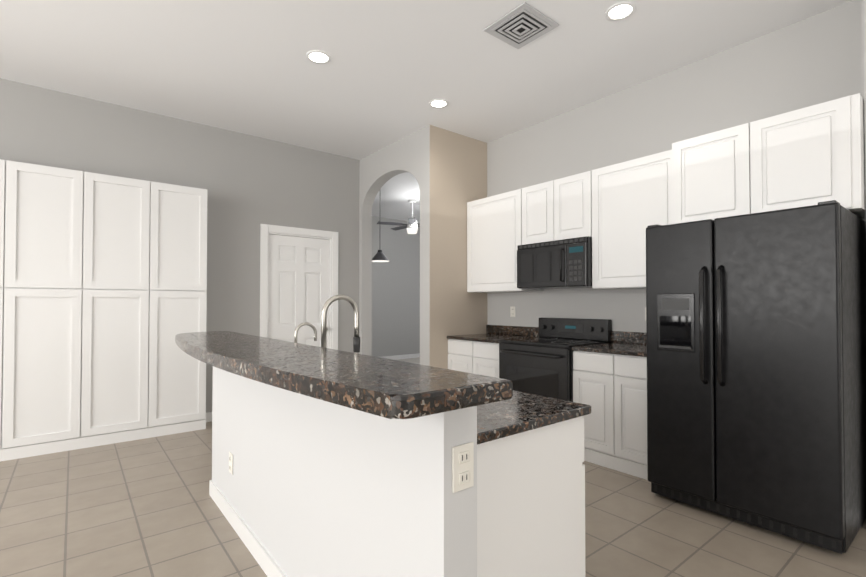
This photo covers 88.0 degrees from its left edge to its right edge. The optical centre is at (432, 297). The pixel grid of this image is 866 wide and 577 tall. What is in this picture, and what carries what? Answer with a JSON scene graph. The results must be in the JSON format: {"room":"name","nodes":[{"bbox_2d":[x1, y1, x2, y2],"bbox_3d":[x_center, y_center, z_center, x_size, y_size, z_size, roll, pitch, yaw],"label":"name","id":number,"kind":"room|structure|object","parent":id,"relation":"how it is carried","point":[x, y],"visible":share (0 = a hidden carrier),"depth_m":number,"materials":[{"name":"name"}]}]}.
{"room":"kitchen","nodes":[
{"label":"kitchen","id":0,"kind":"room"},
{"bbox_2d":[0,78,359,412],"bbox_3d":[-4.592,-0.285,3.202,9.120,3.200,0.150,1,-1,-39],"label":"wall","id":1,"kind":"structure","parent":0,"point":[250,183],"depth_m":4.92,"materials":[{"name":"grey paint"}]},
{"bbox_2d":[206,412,211,421],"bbox_3d":[-2.237,1.292,4.959,0.605,0.100,0.013,1,-1,-39],"label":"baseboard","id":2,"kind":"structure","parent":1,"relation":"attached to","point":[209,414],"depth_m":4.82,"materials":[{"name":"white wood"}]},
{"bbox_2d":[260,224,337,349],"bbox_3d":[-1.658,0.254,5.533,0.985,2.195,0.170,1,-1,-39],"label":"door frame","id":3,"kind":"structure","parent":1,"relation":"attached to","point":[266,230],"depth_m":5.44,"materials":[{"name":"white wood"}]},
{"bbox_2d":[269,234,329,347],"bbox_3d":[-1.628,0.300,5.485,0.785,2.077,0.105,1,-1,-39],"label":"interior door","id":4,"kind":"structure","parent":1,"relation":"in","point":[298,280],"depth_m":5.49,"materials":[{"name":"white wood"}]},
{"bbox_2d":[372,216,419,356],"bbox_3d":[-1.072,-0.177,10.123,5.030,3.200,0.150,1,-1,-39],"label":"wall","id":5,"kind":"structure","parent":0,"point":[396,304],"depth_m":10.20,"materials":[{"name":"grey paint"}]},
{"bbox_2d":[381,353,419,359],"bbox_3d":[-1.020,1.372,10.034,4.729,0.100,0.013,1,-1,-39],"label":"baseboard","id":6,"kind":"structure","parent":5,"relation":"attached to","point":[407,356],"depth_m":10.28,"materials":[{"name":"white wood"}]},
{"bbox_2d":[359,125,439,367],"bbox_3d":[-0.453,-0.250,5.448,0.150,3.200,1.520,1,-1,-39],"label":"wall","id":7,"kind":"structure","parent":0,"point":[416,154],"depth_m":4.94,"materials":[{"name":"grey paint"}]},
{"bbox_2d":[398,357,419,363],"bbox_3d":[0.416,1.424,8.361,4.880,0.064,4.720,1,-1,-39],"label":"floor","id":8,"kind":"structure","parent":0,"point":[414,360],"depth_m":10.02,"materials":[{"name":"beige tile"}]},
{"bbox_2d":[0,0,852,222],"bbox_3d":[-0.097,-1.960,1.640,14.150,0.100,14.650,1,-1,-39],"label":"ceiling","id":9,"kind":"structure","parent":0,"point":[387,74],"depth_m":3.53,"materials":[{"name":"white paint"}]},
{"bbox_2d":[306,50,330,63],"bbox_3d":[-0.894,-1.876,3.506,0.190,0.007,0.190,1,-1,-39],"label":"recessed light","id":10,"kind":"object","parent":9,"relation":"in","point":[318,57],"visible":1,"depth_m":3.50,"materials":[{"name":"white"}]},
{"bbox_2d":[372,250,388,261],"bbox_3d":[-0.820,-1.190,6.937,0.300,1.273,0.300,1,-1,-39],"label":"pendant lamp","id":11,"kind":"object","parent":9,"relation":"hanging from","point":[379,256],"visible":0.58,"depth_m":6.85,"materials":[{"name":"black metal"}]},
{"bbox_2d":[377,199,419,233],"bbox_3d":[-0.412,-1.494,8.387,1.293,0.619,1.236,1,-1,-39],"label":"ceiling fan","id":12,"kind":"object","parent":9,"relation":"hanging from","point":[411,226],"visible":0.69,"depth_m":8.27,"materials":[{"name":"white"}]},
{"bbox_2d":[429,99,448,107],"bbox_3d":[0.056,-1.863,4.318,0.190,0.007,0.190,1,-1,-39],"label":"recessed light","id":13,"kind":"object","parent":9,"relation":"in","point":[438,103],"visible":1,"depth_m":4.32,"materials":[{"name":"white"}]},
{"bbox_2d":[484,2,558,48],"bbox_3d":[0.615,-1.872,3.125,0.370,0.027,0.370,1,-1,-39],"label":"ceiling vent","id":14,"kind":"object","parent":9,"relation":"in","point":[522,25],"visible":1,"depth_m":3.10,"materials":[{"name":"grey metal"}]},
{"bbox_2d":[605,1,635,20],"bbox_3d":[1.236,-1.885,2.957,0.190,0.007,0.190,1,-1,-39],"label":"recessed light","id":15,"kind":"object","parent":9,"relation":"in","point":[619,11],"visible":1,"depth_m":2.95,"materials":[{"name":"white"}]},
{"bbox_2d":[0,421,865,576],"bbox_3d":[-0.658,1.280,-0.910,10.150,0.060,11.450,1,-1,-39],"label":"floor","id":16,"kind":"structure","parent":0,"point":[146,507],"depth_m":2.51,"materials":[{"name":"beige tile"}]},
{"bbox_2d":[0,159,19,460],"bbox_3d":[-3.756,0.101,3.576,0.638,2.440,0.297,1,-1,-39],"label":"tall cabinet","id":17,"kind":"object","parent":16,"relation":"on","point":[9,170],"depth_m":3.64,"materials":[{"name":"white wood"}]},
{"bbox_2d":[16,162,95,458],"bbox_3d":[-3.366,0.105,3.888,0.638,2.440,0.297,1,-1,-39],"label":"tall cabinet","id":18,"kind":"object","parent":16,"relation":"on","point":[56,265],"depth_m":3.82,"materials":[{"name":"white wood"}]},
{"bbox_2d":[92,173,159,446],"bbox_3d":[-2.975,0.110,4.201,0.638,2.440,0.297,1,-1,-39],"label":"tall cabinet","id":19,"kind":"object","parent":16,"relation":"on","point":[103,290],"depth_m":4.14,"materials":[{"name":"white wood"}]},
{"bbox_2d":[160,183,206,435],"bbox_3d":[-2.612,0.115,4.492,0.569,2.440,0.297,1,-1,-39],"label":"tall cabinet","id":20,"kind":"object","parent":16,"relation":"on","point":[183,209],"depth_m":4.42,"materials":[{"name":"white wood"}]},
{"bbox_2d":[209,338,590,576],"bbox_3d":[-0.463,0.785,2.252,0.682,1.030,2.414,1,-1,-39],"label":"kitchen island","id":21,"kind":"object","parent":16,"relation":"on","point":[327,462],"depth_m":1.44,"materials":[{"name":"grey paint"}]},
{"bbox_2d":[294,322,316,342],"bbox_3d":[-0.688,0.262,2.407,0.136,0.252,0.037,1,-1,-39],"label":"tap","id":22,"kind":"object","parent":21,"relation":"on","point":[303,324],"visible":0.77,"depth_m":2.40,"materials":[{"name":"silver metal"}]},
{"bbox_2d":[321,294,359,352],"bbox_3d":[-0.427,0.185,2.134,0.222,0.397,0.132,1,-1,-39],"label":"faucet","id":23,"kind":"object","parent":21,"relation":"on","point":[356,337],"visible":0.67,"depth_m":2.17,"materials":[{"name":"silver metal"}]},
{"bbox_2d":[175,331,514,434],"bbox_3d":[-0.781,0.240,1.971,0.429,0.050,2.584,1,-1,-39],"label":"island countertop","id":24,"kind":"structure","parent":21,"relation":"on","point":[358,392],"depth_m":1.27,"materials":[{"name":"black stone"}]},
{"bbox_2d":[447,325,538,377],"bbox_3d":[0.650,0.830,4.823,0.645,1.020,0.804,1,-1,-39],"label":"base cabinet","id":25,"kind":"object","parent":16,"relation":"on","point":[475,353],"visible":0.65,"depth_m":4.71,"materials":[{"name":"white wood"}]},
{"bbox_2d":[499,317,611,401],"bbox_3d":[1.110,0.767,4.173,0.742,1.125,0.780,1,-1,-39],"label":"stove","id":26,"kind":"object","parent":16,"relation":"on","point":[541,364],"visible":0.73,"depth_m":4.05,"materials":[{"name":"black metal"}]},
{"bbox_2d":[572,331,647,479],"bbox_3d":[1.620,0.811,3.612,0.645,1.020,0.727,1,-1,-39],"label":"base cabinet","id":27,"kind":"object","parent":16,"relation":"on","point":[610,384],"visible":0.65,"depth_m":3.44,"materials":[{"name":"white wood"}]},
{"bbox_2d":[646,200,865,553],"bbox_3d":[2.012,0.418,2.821,0.931,1.782,0.957,1,-1,-39],"label":"fridge","id":28,"kind":"object","parent":16,"relation":"on","point":[756,363],"visible":1,"depth_m":2.47,"materials":[{"name":"black metal"}]},
{"bbox_2d":[440,128,486,368],"bbox_3d":[0.319,-0.254,5.189,0.730,3.200,0.150,1,-1,-39],"label":"wall","id":29,"kind":"structure","parent":0,"point":[463,175],"depth_m":5.07,"materials":[{"name":"beige paint"}]},
{"bbox_2d":[487,0,865,331],"bbox_3d":[3.720,-0.310,1.648,0.150,3.200,9.930,1,-1,-39],"label":"wall","id":30,"kind":"structure","parent":0,"point":[812,60],"depth_m":3.78,"materials":[{"name":"grey paint"}]},
{"bbox_2d":[467,187,541,292],"bbox_3d":[0.792,-0.579,4.915,0.335,1.040,0.871,1,-1,-39],"label":"upper cabinet","id":31,"kind":"object","parent":30,"relation":"attached to","point":[496,224],"depth_m":4.80,"materials":[{"name":"white wood"}]},
{"bbox_2d":[510,306,514,316],"bbox_3d":[0.897,0.163,5.037,0.009,0.116,0.072,1,-1,-39],"label":"outlet","id":32,"kind":"object","parent":30,"relation":"attached to","point":[512,311],"depth_m":5.04,"materials":[{"name":"white plastic"}]},
{"bbox_2d":[527,182,546,243],"bbox_3d":[1.166,-0.814,4.452,0.335,0.584,0.454,1,-1,-39],"label":"upper cabinet","id":33,"kind":"object","parent":30,"relation":"attached to","point":[536,194],"depth_m":4.37,"materials":[{"name":"white wood"}]},
{"bbox_2d":[547,171,590,241],"bbox_3d":[1.370,-0.818,4.198,0.335,0.584,0.454,1,-1,-39],"label":"upper cabinet","id":34,"kind":"object","parent":30,"relation":"attached to","point":[568,198],"depth_m":4.09,"materials":[{"name":"white wood"}]},
{"bbox_2d":[517,237,591,288],"bbox_3d":[1.220,-0.303,4.278,0.460,0.430,0.780,1,-1,-39],"label":"microwave","id":35,"kind":"object","parent":34,"relation":"attached to","point":[562,264],"visible":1,"depth_m":4.11,"materials":[{"name":"black"}]},
{"bbox_2d":[591,151,666,288],"bbox_3d":[1.720,-0.597,3.757,0.335,1.040,0.794,1,-1,-39],"label":"upper cabinet","id":36,"kind":"object","parent":30,"relation":"attached to","point":[628,197],"depth_m":3.67,"materials":[{"name":"white wood"}]},
{"bbox_2d":[667,127,734,224],"bbox_3d":[2.090,-0.806,3.191,0.470,0.640,0.547,1,-1,-39],"label":"upper cabinet","id":37,"kind":"object","parent":30,"relation":"attached to","point":[700,169],"depth_m":3.10,"materials":[{"name":"white wood"}]},
{"bbox_2d":[735,93,865,218],"bbox_3d":[2.363,-0.811,2.851,0.470,0.640,0.581,1,-1,-39],"label":"upper cabinet","id":38,"kind":"object","parent":30,"relation":"attached to","point":[810,155],"depth_m":2.67,"materials":[{"name":"white wood"}]},
{"bbox_2d":[863,0,865,190],"bbox_3d":[3.108,-0.304,2.004,0.360,3.200,1.650,1,-1,-39],"label":"wall","id":39,"kind":"structure","parent":0,"point":[864,30],"depth_m":2.55,"materials":[{"name":"grey paint"}]}
]}

